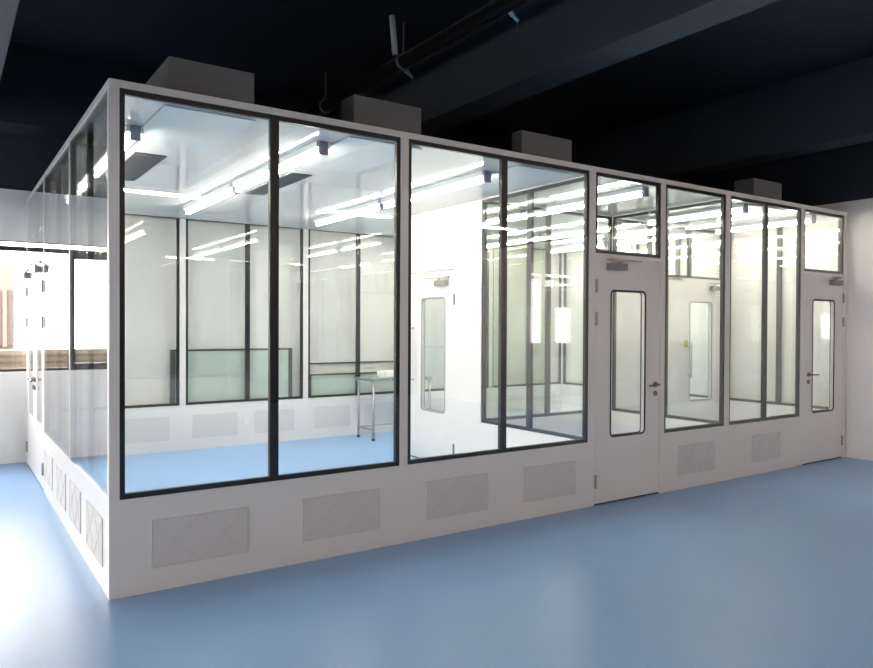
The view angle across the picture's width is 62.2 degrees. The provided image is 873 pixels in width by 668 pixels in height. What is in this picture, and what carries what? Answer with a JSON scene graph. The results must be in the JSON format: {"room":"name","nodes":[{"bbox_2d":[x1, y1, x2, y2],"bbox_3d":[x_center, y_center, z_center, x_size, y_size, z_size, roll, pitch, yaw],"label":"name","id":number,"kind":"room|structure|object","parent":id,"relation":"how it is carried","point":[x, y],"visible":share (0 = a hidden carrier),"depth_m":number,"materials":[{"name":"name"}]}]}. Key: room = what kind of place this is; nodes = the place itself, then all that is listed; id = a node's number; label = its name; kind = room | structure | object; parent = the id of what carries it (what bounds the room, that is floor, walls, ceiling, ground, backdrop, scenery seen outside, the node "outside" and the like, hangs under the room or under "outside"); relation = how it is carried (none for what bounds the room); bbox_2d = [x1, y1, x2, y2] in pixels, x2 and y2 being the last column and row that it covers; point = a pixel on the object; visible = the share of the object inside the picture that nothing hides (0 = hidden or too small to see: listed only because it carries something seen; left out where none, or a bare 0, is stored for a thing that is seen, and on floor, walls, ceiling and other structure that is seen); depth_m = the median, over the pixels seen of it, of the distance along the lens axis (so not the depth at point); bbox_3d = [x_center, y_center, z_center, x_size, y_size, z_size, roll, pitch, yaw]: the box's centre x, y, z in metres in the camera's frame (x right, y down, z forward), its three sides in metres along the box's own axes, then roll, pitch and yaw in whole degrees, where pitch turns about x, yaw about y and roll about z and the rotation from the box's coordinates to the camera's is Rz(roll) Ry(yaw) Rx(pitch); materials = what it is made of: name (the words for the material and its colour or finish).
{"room":"cleanroom facility","nodes":[
{"label":"cleanroom facility","id":0,"kind":"room"},
{"bbox_2d":[0,133,557,463],"bbox_3d":[-4.130,-0.774,8.079,14.825,4.300,0.200,0,1,-34],"label":"wall","id":1,"kind":"structure","parent":0,"point":[216,251],"depth_m":9.06,"materials":[{"name":"white paint"}]},
{"bbox_2d":[0,240,25,371],"bbox_3d":[-5.649,-0.293,7.003,3.100,1.400,0.075,0,1,-34],"label":"window","id":2,"kind":"structure","parent":1,"relation":"in","point":[3,248],"depth_m":7.74,"materials":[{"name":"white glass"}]},
{"bbox_2d":[0,185,33,190],"bbox_3d":[-4.066,-1.555,7.982,14.825,0.035,0.015,0,1,-34],"label":"trim","id":3,"kind":"structure","parent":1,"relation":"attached to","point":[1,186],"depth_m":7.70,"materials":[{"name":"grey metal"}]},
{"bbox_2d":[310,361,393,363],"bbox_3d":[-1.107,0.393,10.019,1.520,0.020,0.025,0,1,-34],"label":"wall rail","id":4,"kind":"object","parent":1,"relation":"attached to","point":[361,361],"visible":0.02,"depth_m":9.94,"materials":[{"name":"grey metal"}]},
{"bbox_2d":[0,431,872,667],"bbox_3d":[-0.213,1.516,2.357,15.225,0.120,14.120,0,1,-34],"label":"floor","id":5,"kind":"structure","parent":0,"point":[773,569],"depth_m":4.03,"materials":[{"name":"blue plastic"}]},
{"bbox_2d":[19,176,43,489],"bbox_3d":[-3.919,-0.011,6.990,0.159,2.800,1.510,0,1,-34],"label":"door unit","id":6,"kind":"structure","parent":5,"relation":"on","point":[33,273],"depth_m":6.96,"materials":[{"name":"metal"}]},
{"bbox_2d":[43,137,68,532],"bbox_3d":[-3.010,0.007,5.751,0.056,2.800,1.555,0,1,-34],"label":"wall panel","id":7,"kind":"object","parent":5,"relation":"on","point":[56,176],"visible":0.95,"depth_m":5.63,"materials":[{"name":"metal"}]},
{"bbox_2d":[45,449,52,490],"bbox_3d":[-3.253,1.137,6.071,0.005,0.270,0.500,0,1,-34],"label":"vent grille","id":8,"kind":"object","parent":7,"relation":"attached to","point":[48,455],"depth_m":6.05,"materials":[{"name":"white metal"}]},
{"bbox_2d":[56,463,65,510],"bbox_3d":[-2.823,1.146,5.438,0.007,0.270,0.490,0,1,-34],"label":"vent grille","id":9,"kind":"object","parent":7,"relation":"attached to","point":[60,470],"depth_m":5.41,"materials":[{"name":"white metal"}]},
{"bbox_2d":[69,81,106,595],"bbox_3d":[-2.168,0.024,4.519,0.056,2.800,1.430,0,1,-34],"label":"wall panel","id":10,"kind":"object","parent":5,"relation":"on","point":[87,491],"visible":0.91,"depth_m":4.59,"materials":[{"name":"metal"}]},
{"bbox_2d":[69,479,80,533],"bbox_3d":[-2.435,1.154,4.873,0.005,0.270,0.490,0,1,-34],"label":"vent grille","id":11,"kind":"object","parent":10,"relation":"attached to","point":[74,489],"depth_m":4.84,"materials":[{"name":"white metal"}]},
{"bbox_2d":[86,499,102,566],"bbox_3d":[-2.015,1.162,4.258,0.005,0.270,0.540,0,1,-34],"label":"vent grille","id":12,"kind":"object","parent":10,"relation":"attached to","point":[94,518],"depth_m":4.23,"materials":[{"name":"white metal"}]},
{"bbox_2d":[26,199,183,458],"bbox_3d":[-3.667,-0.022,8.107,1.617,2.800,0.054,0,1,-34],"label":"wall panel","id":13,"kind":"object","parent":5,"relation":"on","point":[150,428],"visible":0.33,"depth_m":8.37,"materials":[{"name":"metal"}]},
{"bbox_2d":[85,421,104,446],"bbox_3d":[-3.901,1.109,7.933,0.490,0.280,0.005,0,1,-34],"label":"vent grille","id":14,"kind":"object","parent":13,"relation":"attached to","point":[99,426],"depth_m":8.03,"materials":[{"name":"white metal"}]},
{"bbox_2d":[125,417,169,443],"bbox_3d":[-3.340,1.107,8.316,0.528,0.280,0.005,0,1,-34],"label":"vent grille","id":15,"kind":"object","parent":13,"relation":"attached to","point":[138,430],"depth_m":8.32,"materials":[{"name":"white metal"}]},
{"bbox_2d":[170,348,291,402],"bbox_3d":[-2.520,0.778,8.995,1.530,1.190,0.040,0,1,-34],"label":"window","id":16,"kind":"structure","parent":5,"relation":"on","point":[213,374],"depth_m":8.94,"materials":[{"name":"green glass"}]},
{"bbox_2d":[184,219,306,449],"bbox_3d":[-2.354,-0.026,9.004,1.565,2.800,0.054,0,1,-34],"label":"wall panel","id":17,"kind":"object","parent":5,"relation":"on","point":[207,424],"visible":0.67,"depth_m":8.98,"materials":[{"name":"metal"}]},
{"bbox_2d":[193,412,237,438],"bbox_3d":[-2.679,1.105,8.768,0.546,0.280,0.005,0,1,-34],"label":"vent grille","id":18,"kind":"object","parent":17,"relation":"attached to","point":[206,425],"depth_m":8.77,"materials":[{"name":"white metal"}]},
{"bbox_2d":[243,417,249,423],"bbox_3d":[-2.355,1.079,8.982,0.085,0.080,0.015,0,1,-34],"label":"wall outlet","id":19,"kind":"object","parent":17,"relation":"attached to","point":[245,420],"visible":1,"depth_m":8.97,"materials":[{"name":"white plastic"}]},
{"bbox_2d":[255,409,294,432],"bbox_3d":[-2.054,1.103,9.195,0.533,0.280,0.005,0,1,-34],"label":"vent grille","id":20,"kind":"object","parent":17,"relation":"attached to","point":[286,416],"depth_m":9.24,"materials":[{"name":"white metal"}]},
{"bbox_2d":[107,78,408,599],"bbox_3d":[-0.987,0.030,4.426,1.890,2.800,0.056,0,1,-34],"label":"wall panel","id":21,"kind":"object","parent":5,"relation":"on","point":[171,537],"visible":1,"depth_m":4.31,"materials":[{"name":"metal"}]},
{"bbox_2d":[151,507,247,568],"bbox_3d":[-1.353,1.166,4.160,0.550,0.270,0.003,0,1,-34],"label":"vent grille","id":22,"kind":"object","parent":21,"relation":"attached to","point":[207,535],"depth_m":4.15,"materials":[{"name":"white metal"}]},
{"bbox_2d":[302,488,378,541],"bbox_3d":[-0.610,1.164,4.668,0.552,0.270,0.003,0,1,-34],"label":"vent grille","id":23,"kind":"object","parent":21,"relation":"attached to","point":[327,516],"depth_m":4.66,"materials":[{"name":"white metal"}]},
{"bbox_2d":[306,229,393,438],"bbox_3d":[-1.073,-0.030,9.880,1.538,2.800,0.054,0,1,-34],"label":"wall panel","id":24,"kind":"object","parent":5,"relation":"on","point":[332,415],"visible":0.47,"depth_m":9.77,"materials":[{"name":"metal"}]},
{"bbox_2d":[313,405,350,428],"bbox_3d":[-1.389,1.101,9.650,0.546,0.280,0.005,0,1,-34],"label":"vent grille","id":25,"kind":"object","parent":24,"relation":"attached to","point":[324,416],"depth_m":9.65,"materials":[{"name":"white metal"}]},
{"bbox_2d":[364,402,393,423],"bbox_3d":[-0.771,1.099,10.072,0.530,0.280,0.005,0,1,-34],"label":"vent grille","id":26,"kind":"object","parent":24,"relation":"attached to","point":[383,410],"depth_m":10.06,"materials":[{"name":"white metal"}]},
{"bbox_2d":[310,372,393,395],"bbox_3d":[-1.092,0.949,9.973,1.470,0.840,0.040,0,1,-34],"label":"board","id":27,"kind":"object","parent":5,"relation":"on","point":[326,383],"visible":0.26,"depth_m":9.82,"materials":[{"name":"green glass"}]},
{"bbox_2d":[355,376,433,440],"bbox_3d":[-0.565,0.974,9.716,0.950,0.800,0.480,0,1,-34],"label":"steel table","id":28,"kind":"object","parent":5,"relation":"on","point":[373,379],"visible":0.62,"depth_m":9.56,"materials":[{"name":"silver metal"}]},
{"bbox_2d":[377,370,393,377],"bbox_3d":[-0.647,0.527,9.630,0.160,0.094,0.280,1,1,38],"label":"instrument","id":29,"kind":"object","parent":28,"relation":"on","point":[383,373],"visible":0.78,"depth_m":9.53,"materials":[{"name":"plastic"}]},
{"bbox_2d":[425,245,491,417],"bbox_3d":[0.198,-0.034,10.748,1.540,2.800,0.054,0,1,-34],"label":"wall panel","id":30,"kind":"object","parent":5,"relation":"on","point":[437,395],"visible":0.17,"depth_m":11.13,"materials":[{"name":"metal"}]},
{"bbox_2d":[425,399,442,410],"bbox_3d":[-0.119,1.097,10.517,0.530,0.280,0.005,0,1,-34],"label":"vent grille","id":31,"kind":"object","parent":30,"relation":"attached to","point":[436,404],"depth_m":10.59,"materials":[{"name":"white metal"}]},
{"bbox_2d":[407,133,595,541],"bbox_3d":[0.544,0.025,5.473,1.820,2.800,0.056,0,1,-34],"label":"wall panel","id":32,"kind":"object","parent":5,"relation":"on","point":[459,492],"visible":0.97,"depth_m":5.43,"materials":[{"name":"metal"}]},
{"bbox_2d":[426,473,487,519],"bbox_3d":[0.156,1.162,5.191,0.545,0.270,0.003,0,1,-34],"label":"vent grille","id":33,"kind":"object","parent":32,"relation":"attached to","point":[457,495],"depth_m":5.18,"materials":[{"name":"white metal"}]},
{"bbox_2d":[523,461,575,502],"bbox_3d":[0.894,1.159,5.696,0.557,0.270,0.003,0,1,-34],"label":"vent grille","id":34,"kind":"object","parent":32,"relation":"attached to","point":[543,481],"depth_m":5.69,"materials":[{"name":"white metal"}]},
{"bbox_2d":[491,246,561,417],"bbox_3d":[1.470,-0.038,11.617,1.540,2.800,0.054,0,1,-34],"label":"wall panel","id":35,"kind":"object","parent":5,"relation":"on","point":[515,393],"visible":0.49,"depth_m":11.57,"materials":[{"name":"metal"}]},
{"bbox_2d":[496,394,522,412],"bbox_3d":[1.148,1.093,11.383,0.540,0.280,0.005,0,1,-34],"label":"vent grille","id":36,"kind":"object","parent":35,"relation":"attached to","point":[514,402],"depth_m":11.43,"materials":[{"name":"white metal"}]},
{"bbox_2d":[533,392,555,409],"bbox_3d":[1.751,1.091,11.795,0.520,0.280,0.005,0,1,-34],"label":"vent grille","id":37,"kind":"object","parent":35,"relation":"attached to","point":[538,397],"depth_m":11.76,"materials":[{"name":"white metal"}]},
{"bbox_2d":[477,176,583,450],"bbox_3d":[0.844,0.047,6.595,0.050,2.735,1.459,0,1,-34],"label":"wall panel","id":38,"kind":"object","parent":5,"relation":"on","point":[487,430],"visible":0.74,"depth_m":6.72,"materials":[{"name":"metal"}]},
{"bbox_2d":[486,201,612,435],"bbox_3d":[1.241,0.036,7.720,1.875,2.735,0.050,0,1,-34],"label":"wall panel","id":39,"kind":"object","parent":5,"relation":"on","point":[567,422],"visible":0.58,"depth_m":7.67,"materials":[{"name":"metal"}]},
{"bbox_2d":[561,244,633,411],"bbox_3d":[2.523,-0.031,11.395,0.050,2.800,1.510,0,1,-34],"label":"wall panel","id":40,"kind":"object","parent":5,"relation":"on","point":[571,393],"visible":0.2,"depth_m":11.96,"materials":[{"name":"metal"}]},
{"bbox_2d":[594,167,665,504],"bbox_3d":[1.692,0.022,6.195,0.890,2.800,0.159,0,1,-34],"label":"door unit","id":41,"kind":"structure","parent":5,"relation":"on","point":[629,465],"depth_m":6.26,"materials":[{"name":"metal"}]},
{"bbox_2d":[611,199,720,433],"bbox_3d":[2.406,0.042,7.633,0.050,2.735,1.409,0,1,-34],"label":"wall panel","id":42,"kind":"object","parent":5,"relation":"on","point":[622,420],"visible":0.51,"depth_m":7.93,"materials":[{"name":"metal"}]},
{"bbox_2d":[634,234,708,399],"bbox_3d":[3.375,-0.014,10.148,0.050,2.800,1.510,0,1,-34],"label":"wall panel","id":43,"kind":"object","parent":5,"relation":"on","point":[677,241],"visible":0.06,"depth_m":10.12,"materials":[{"name":"metal"}]},
{"bbox_2d":[664,180,730,491],"bbox_3d":[2.431,0.019,6.762,0.970,2.800,0.056,0,1,-34],"label":"wall panel","id":44,"kind":"object","parent":5,"relation":"on","point":[696,455],"visible":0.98,"depth_m":6.86,"materials":[{"name":"metal"}]},
{"bbox_2d":[677,441,714,475],"bbox_3d":[2.424,1.155,6.743,0.550,0.270,0.007,0,1,-34],"label":"vent grille","id":45,"kind":"object","parent":44,"relation":"attached to","point":[694,458],"depth_m":6.73,"materials":[{"name":"white metal"}]},
{"bbox_2d":[728,191,804,479],"bbox_3d":[3.381,0.016,7.411,1.330,2.800,0.056,0,1,-34],"label":"wall panel","id":46,"kind":"object","parent":5,"relation":"on","point":[764,444],"visible":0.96,"depth_m":7.40,"materials":[{"name":"metal"}]},
{"bbox_2d":[752,432,780,461],"bbox_3d":[3.372,1.151,7.388,0.505,0.270,0.003,0,1,-34],"label":"vent grille","id":47,"kind":"object","parent":46,"relation":"attached to","point":[766,446],"depth_m":7.39,"materials":[{"name":"white metal"}]},
{"bbox_2d":[730,218,839,420],"bbox_3d":[4.219,0.003,8.914,0.050,2.800,1.480,0,1,-34],"label":"wall panel","id":48,"kind":"object","parent":5,"relation":"on","point":[740,409],"visible":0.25,"depth_m":8.91,"materials":[{"name":"metal"}]},
{"bbox_2d":[10,0,872,141],"bbox_3d":[-0.194,-2.944,2.308,15.225,0.200,14.120,0,1,-34],"label":"ceiling","id":49,"kind":"structure","parent":0,"point":[289,47],"depth_m":7.27,"materials":[{"name":"black paint"}]},
{"bbox_2d":[0,0,18,79],"bbox_3d":[-0.956,-2.441,1.795,0.345,0.800,13.720,0,1,-34],"label":"beam","id":50,"kind":"structure","parent":49,"relation":"attached to","point":[8,8],"depth_m":4.85,"materials":[{"name":"grey paint"}]},
{"bbox_2d":[0,42,511,150],"bbox_3d":[-3.920,-2.519,7.763,14.825,0.799,0.520,0,1,-34],"label":"beam","id":51,"kind":"structure","parent":49,"relation":"attached to","point":[45,93],"depth_m":7.50,"materials":[{"name":"black paint"}]},
{"bbox_2d":[389,15,397,54],"bbox_3d":[-0.336,-2.338,5.660,0.077,0.300,0.048,0,1,-34],"label":"conduit","id":52,"kind":"object","parent":49,"relation":"hanging from","point":[392,21],"visible":1,"depth_m":5.64,"materials":[{"name":"plastic"}]},
{"bbox_2d":[303,0,530,115],"bbox_3d":[1.922,-2.625,3.444,0.148,0.444,13.180,0,1,-34],"label":"ceiling pipe","id":53,"kind":"object","parent":49,"relation":"hanging from","point":[495,9],"visible":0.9,"depth_m":6.38,"materials":[{"name":"black metal"}]},
{"bbox_2d":[403,69,413,89],"bbox_3d":[-0.267,-2.423,6.868,0.118,0.189,0.043,0,1,-34],"label":"sprinkler","id":54,"kind":"object","parent":53,"relation":"attached to","point":[407,72],"visible":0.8,"depth_m":6.87,"materials":[{"name":"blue metal"}]},
{"bbox_2d":[508,10,519,35],"bbox_3d":[0.596,-2.416,5.605,0.118,0.189,0.043,0,1,-34],"label":"sprinkler","id":55,"kind":"object","parent":53,"relation":"attached to","point":[512,13],"visible":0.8,"depth_m":5.61,"materials":[{"name":"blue metal"}]},
{"bbox_2d":[321,0,778,135],"bbox_3d":[2.241,-2.451,3.980,0.330,0.800,13.720,0,1,-34],"label":"beam","id":56,"kind":"structure","parent":49,"relation":"attached to","point":[491,68],"depth_m":5.84,"materials":[{"name":"grey paint"}]},
{"bbox_2d":[572,56,872,179],"bbox_3d":[5.567,-2.462,6.252,0.345,0.800,13.720,0,1,-34],"label":"beam","id":57,"kind":"structure","parent":49,"relation":"attached to","point":[830,108],"depth_m":8.63,"materials":[{"name":"grey paint"}]},
{"bbox_2d":[410,200,478,457],"bbox_3d":[-0.011,0.030,7.749,0.159,2.735,1.411,0,1,-34],"label":"wall","id":58,"kind":"structure","parent":0,"point":[446,238],"depth_m":7.60,"materials":[{"name":"paint"}]},
{"bbox_2d":[85,96,837,250],"bbox_3d":[0.175,-1.365,7.957,7.698,0.050,4.494,0,1,-34],"label":"ceiling","id":59,"kind":"structure","parent":0,"point":[183,177],"depth_m":6.76,"materials":[{"name":"metal"}]},
{"bbox_2d":[94,146,106,179],"bbox_3d":[-2.427,-1.275,5.249,0.148,0.092,1.203,0,1,-34],"label":"tube light","id":60,"kind":"object","parent":59,"relation":"attached to","point":[100,162],"depth_m":5.42,"materials":[{"name":"white plastic"}]},
{"bbox_2d":[125,125,143,150],"bbox_3d":[-1.920,-1.264,4.509,0.145,0.092,0.680,0,1,-34],"label":"tube light","id":61,"kind":"object","parent":59,"relation":"attached to","point":[133,133],"depth_m":4.56,"materials":[{"name":"white plastic"}]},
{"bbox_2d":[106,152,166,180],"bbox_3d":[-2.410,-1.323,5.771,0.225,0.007,1.120,0,1,-34],"label":"ceiling vent","id":62,"kind":"object","parent":59,"relation":"in","point":[137,164],"visible":0.67,"depth_m":5.62,"materials":[{"name":"grey metal"}]},
{"bbox_2d":[134,105,255,152],"bbox_3d":[-1.596,-1.305,4.656,0.540,0.012,0.980,0,1,-34],"label":"filter","id":63,"kind":"object","parent":59,"relation":"attached to","point":[170,126],"visible":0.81,"depth_m":4.57,"materials":[{"name":"metal"}]},
{"bbox_2d":[146,56,253,103],"bbox_3d":[-1.587,-1.476,4.641,0.500,0.229,0.990,0,1,-34],"label":"filter","id":64,"kind":"object","parent":59,"relation":"on","point":[179,74],"visible":0.51,"depth_m":4.22,"materials":[{"name":"grey metal"}]},
{"bbox_2d":[183,183,239,215],"bbox_3d":[-2.199,-1.293,7.018,0.100,0.092,1.552,0,1,-34],"label":"tube light","id":65,"kind":"object","parent":59,"relation":"attached to","point":[227,190],"visible":0.77,"depth_m":6.94,"materials":[{"name":"white plastic"}]},
{"bbox_2d":[232,165,267,193],"bbox_3d":[-1.481,-1.277,5.808,0.230,0.092,1.207,0,1,-34],"label":"tube light","id":66,"kind":"object","parent":59,"relation":"attached to","point":[253,178],"depth_m":6.02,"materials":[{"name":"white plastic"}]},
{"bbox_2d":[244,183,267,195],"bbox_3d":[-1.581,-1.329,6.646,0.188,0.007,0.590,0,1,-34],"label":"ceiling vent","id":67,"kind":"object","parent":59,"relation":"in","point":[262,190],"depth_m":6.74,"materials":[{"name":"grey metal"}]},
{"bbox_2d":[279,173,311,188],"bbox_3d":[-1.303,-1.324,6.241,0.188,0.007,0.709,0,1,-34],"label":"ceiling vent","id":68,"kind":"object","parent":59,"relation":"in","point":[286,180],"depth_m":6.16,"materials":[{"name":"grey metal"}]},
{"bbox_2d":[279,141,329,173],"bbox_3d":[-0.955,-1.266,5.040,0.231,0.092,1.076,0,1,-34],"label":"tube light","id":69,"kind":"object","parent":59,"relation":"attached to","point":[313,150],"depth_m":5.13,"materials":[{"name":"white plastic"}]},
{"bbox_2d":[313,200,385,226],"bbox_3d":[-0.969,-1.297,7.859,0.100,0.092,1.552,0,1,-34],"label":"tube light","id":70,"kind":"object","parent":59,"relation":"attached to","point":[376,205],"visible":0.84,"depth_m":7.77,"materials":[{"name":"white plastic"}]},
{"bbox_2d":[299,136,421,172],"bbox_3d":[-0.614,-1.308,5.327,0.570,0.012,0.980,0,1,-34],"label":"filter","id":71,"kind":"object","parent":59,"relation":"attached to","point":[350,154],"visible":0.76,"depth_m":5.28,"materials":[{"name":"metal"}]},
{"bbox_2d":[341,94,420,134],"bbox_3d":[-0.376,-1.474,4.979,0.530,0.229,0.180,0,1,-34],"label":"filter","id":72,"kind":"object","parent":59,"relation":"on","point":[359,109],"visible":0.72,"depth_m":4.88,"materials":[{"name":"grey metal"}]},
{"bbox_2d":[381,170,491,209],"bbox_3d":[-0.052,-1.278,6.517,0.100,0.092,1.662,0,1,-34],"label":"tube light","id":73,"kind":"object","parent":59,"relation":"attached to","point":[482,176],"visible":1,"depth_m":6.27,"materials":[{"name":"white plastic"}]},
{"bbox_2d":[487,214,498,224],"bbox_3d":[0.607,-1.290,7.871,0.388,0.092,0.646,0,1,-34],"label":"tube light","id":74,"kind":"object","parent":59,"relation":"attached to","point":[492,218],"depth_m":8.19,"materials":[{"name":"white plastic"}]},
{"bbox_2d":[487,240,498,247],"bbox_3d":[0.787,-1.315,10.208,0.488,0.092,0.771,0,1,-34],"label":"tube light","id":75,"kind":"object","parent":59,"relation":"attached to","point":[491,243],"depth_m":10.61,"materials":[{"name":"white plastic"}]},
{"bbox_2d":[507,210,525,220],"bbox_3d":[0.828,-1.286,7.581,0.430,0.092,0.626,0,1,-34],"label":"tube light","id":76,"kind":"object","parent":59,"relation":"attached to","point":[520,214],"depth_m":7.84,"materials":[{"name":"white plastic"}]},
{"bbox_2d":[507,236,526,244],"bbox_3d":[1.079,-1.309,9.786,0.493,0.092,0.848,0,1,-34],"label":"tube light","id":77,"kind":"object","parent":59,"relation":"attached to","point":[521,238],"depth_m":10.19,"materials":[{"name":"white plastic"}]},
{"bbox_2d":[465,165,572,192],"bbox_3d":[0.604,-1.312,6.159,0.580,0.012,0.980,0,1,-34],"label":"filter","id":78,"kind":"object","parent":59,"relation":"attached to","point":[519,176],"visible":0.73,"depth_m":6.03,"materials":[{"name":"metal"}]},
{"bbox_2d":[534,234,541,240],"bbox_3d":[1.325,-1.304,9.441,0.506,0.092,0.529,0,1,-34],"label":"tube light","id":79,"kind":"object","parent":59,"relation":"attached to","point":[539,236],"depth_m":9.82,"materials":[{"name":"white plastic"}]},
{"bbox_2d":[512,130,571,161],"bbox_3d":[0.848,-1.478,5.802,0.540,0.229,0.120,0,1,-34],"label":"filter","id":80,"kind":"object","parent":59,"relation":"on","point":[526,142],"visible":0.7,"depth_m":5.72,"materials":[{"name":"grey metal"}]},
{"bbox_2d":[547,197,583,213],"bbox_3d":[1.244,-1.278,6.969,0.423,0.092,0.868,0,1,-34],"label":"tube light","id":81,"kind":"object","parent":59,"relation":"attached to","point":[578,201],"depth_m":7.24,"materials":[{"name":"white plastic"}]},
{"bbox_2d":[551,243,582,252],"bbox_3d":[1.938,-1.316,10.721,0.581,0.092,1.159,0,1,-34],"label":"tube light","id":82,"kind":"object","parent":59,"relation":"attached to","point":[577,246],"depth_m":11.17,"materials":[{"name":"white plastic"}]},
{"bbox_2d":[551,227,583,238],"bbox_3d":[1.618,-1.298,8.995,0.496,0.092,0.999,0,1,-34],"label":"tube light","id":83,"kind":"object","parent":59,"relation":"attached to","point":[580,229],"depth_m":9.35,"materials":[{"name":"white plastic"}]},
{"bbox_2d":[597,223,607,232],"bbox_3d":[1.950,-1.291,8.512,0.494,0.092,0.609,0,1,-34],"label":"tube light","id":84,"kind":"object","parent":59,"relation":"attached to","point":[602,226],"depth_m":8.86,"materials":[{"name":"white plastic"}]},
{"bbox_2d":[597,241,607,247],"bbox_3d":[2.303,-1.308,10.186,0.574,0.092,0.602,0,1,-34],"label":"tube light","id":85,"kind":"object","parent":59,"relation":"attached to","point":[602,243],"depth_m":10.56,"materials":[{"name":"white plastic"}]},
{"bbox_2d":[617,222,621,229],"bbox_3d":[2.108,-1.289,8.331,0.484,0.092,0.422,0,1,-34],"label":"tube light","id":86,"kind":"object","parent":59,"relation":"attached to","point":[619,224],"depth_m":8.66,"materials":[{"name":"white plastic"}]},
{"bbox_2d":[598,186,648,203],"bbox_3d":[1.643,-1.270,6.397,0.440,0.092,0.812,0,1,-34],"label":"tube light","id":87,"kind":"object","parent":59,"relation":"attached to","point":[642,190],"depth_m":6.62,"materials":[{"name":"white plastic"}]},
{"bbox_2d":[617,235,646,244],"bbox_3d":[2.636,-1.301,9.702,0.574,0.092,0.903,0,1,-34],"label":"tube light","id":88,"kind":"object","parent":59,"relation":"attached to","point":[643,238],"depth_m":10.13,"materials":[{"name":"white plastic"}]},
{"bbox_2d":[645,216,655,225],"bbox_3d":[2.356,-1.283,7.940,0.519,0.092,0.508,0,1,-34],"label":"tube light","id":89,"kind":"object","parent":59,"relation":"attached to","point":[649,220],"depth_m":8.26,"materials":[{"name":"white plastic"}]},
{"bbox_2d":[669,230,686,238],"bbox_3d":[3.051,-1.293,9.103,0.595,0.092,0.611,0,1,-34],"label":"tube light","id":90,"kind":"object","parent":59,"relation":"attached to","point":[684,232],"depth_m":9.48,"materials":[{"name":"white plastic"}]},
{"bbox_2d":[669,206,720,221],"bbox_3d":[2.665,-1.277,7.462,0.496,0.092,0.921,0,1,-34],"label":"tube light","id":91,"kind":"object","parent":59,"relation":"attached to","point":[714,210],"depth_m":7.77,"materials":[{"name":"white plastic"}]},
{"bbox_2d":[714,226,720,234],"bbox_3d":[3.376,-1.287,8.683,0.654,0.092,0.470,0,1,-34],"label":"tube light","id":92,"kind":"object","parent":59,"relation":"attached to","point":[717,229],"depth_m":9.01,"materials":[{"name":"white plastic"}]},
{"bbox_2d":[682,205,781,220],"bbox_3d":[3.160,-1.320,7.905,0.550,0.012,0.980,0,1,-34],"label":"tube light","id":93,"kind":"object","parent":59,"relation":"attached to","point":[753,209],"visible":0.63,"depth_m":7.88,"materials":[{"name":"metal"}]},
{"bbox_2d":[732,203,748,213],"bbox_3d":[2.966,-1.271,7.072,0.548,0.092,0.435,0,1,-34],"label":"tube light","id":94,"kind":"object","parent":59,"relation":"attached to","point":[744,207],"depth_m":7.32,"materials":[{"name":"white plastic"}]},
{"bbox_2d":[732,221,761,231],"bbox_3d":[3.568,-1.282,8.335,0.576,0.092,0.677,0,1,-34],"label":"tube light","id":95,"kind":"object","parent":59,"relation":"attached to","point":[758,223],"depth_m":8.67,"materials":[{"name":"white plastic"}]},
{"bbox_2d":[734,178,781,199],"bbox_3d":[3.375,-1.486,7.590,0.510,0.229,0.220,0,1,-34],"label":"filter","id":96,"kind":"object","parent":59,"relation":"on","point":[752,186],"visible":0.73,"depth_m":7.47,"materials":[{"name":"grey metal"}]},
{"bbox_2d":[768,216,796,227],"bbox_3d":[3.814,-1.277,7.977,0.574,0.092,0.641,0,1,-34],"label":"tube light","id":97,"kind":"object","parent":59,"relation":"attached to","point":[790,219],"depth_m":8.30,"materials":[{"name":"white plastic"}]},
{"bbox_2d":[805,215,815,223],"bbox_3d":[4.013,-1.274,7.767,0.646,0.092,0.369,0,1,-34],"label":"tube light","id":98,"kind":"object","parent":59,"relation":"attached to","point":[811,218],"depth_m":8.03,"materials":[{"name":"white plastic"}]},
{"bbox_2d":[616,218,720,420],"bbox_3d":[2.941,0.032,8.816,2.170,2.735,0.159,0,1,-34],"label":"wall","id":99,"kind":"structure","parent":0,"point":[683,291],"depth_m":8.87,"materials":[{"name":"paint"}]},
{"bbox_2d":[557,141,872,460],"bbox_3d":[5.999,-0.713,6.571,0.200,4.300,13.720,0,1,-34],"label":"wall","id":100,"kind":"structure","parent":0,"point":[821,238],"depth_m":8.85,"materials":[{"name":"white paint"}]},
{"bbox_2d":[802,205,846,464],"bbox_3d":[4.330,0.014,7.998,0.900,2.800,0.159,0,1,-34],"label":"door unit","id":101,"kind":"structure","parent":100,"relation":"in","point":[823,430],"depth_m":8.08,"materials":[{"name":"metal"}]},
{"bbox_2d":[809,196,872,205],"bbox_3d":[5.915,-1.503,6.503,0.012,0.020,13.720,0,1,-34],"label":"trim","id":102,"kind":"structure","parent":100,"relation":"attached to","point":[870,196],"depth_m":8.33,"materials":[{"name":"black paint"}]},
{"label":"outside","id":103,"kind":"structure","parent":0,"visible":0},
{"bbox_3d":[-15.664,2.444,6.517,100.000,0.200,100.000,0,1,-34],"label":"ground","id":104,"kind":"structure","parent":103,"visible":0},
{"bbox_2d":[0,265,13,349],"bbox_3d":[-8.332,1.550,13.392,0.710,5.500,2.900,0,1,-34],"label":"building","id":105,"kind":"structure","parent":104,"relation":"on","point":[6,271],"depth_m":12.35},
{"bbox_2d":[0,349,25,368],"bbox_3d":[-7.276,1.284,6.643,12.000,2.190,0.230,0,1,-34],"label":"stone parapet","id":106,"kind":"object","parent":104,"relation":"on","point":[15,358],"visible":0.02,"depth_m":8.21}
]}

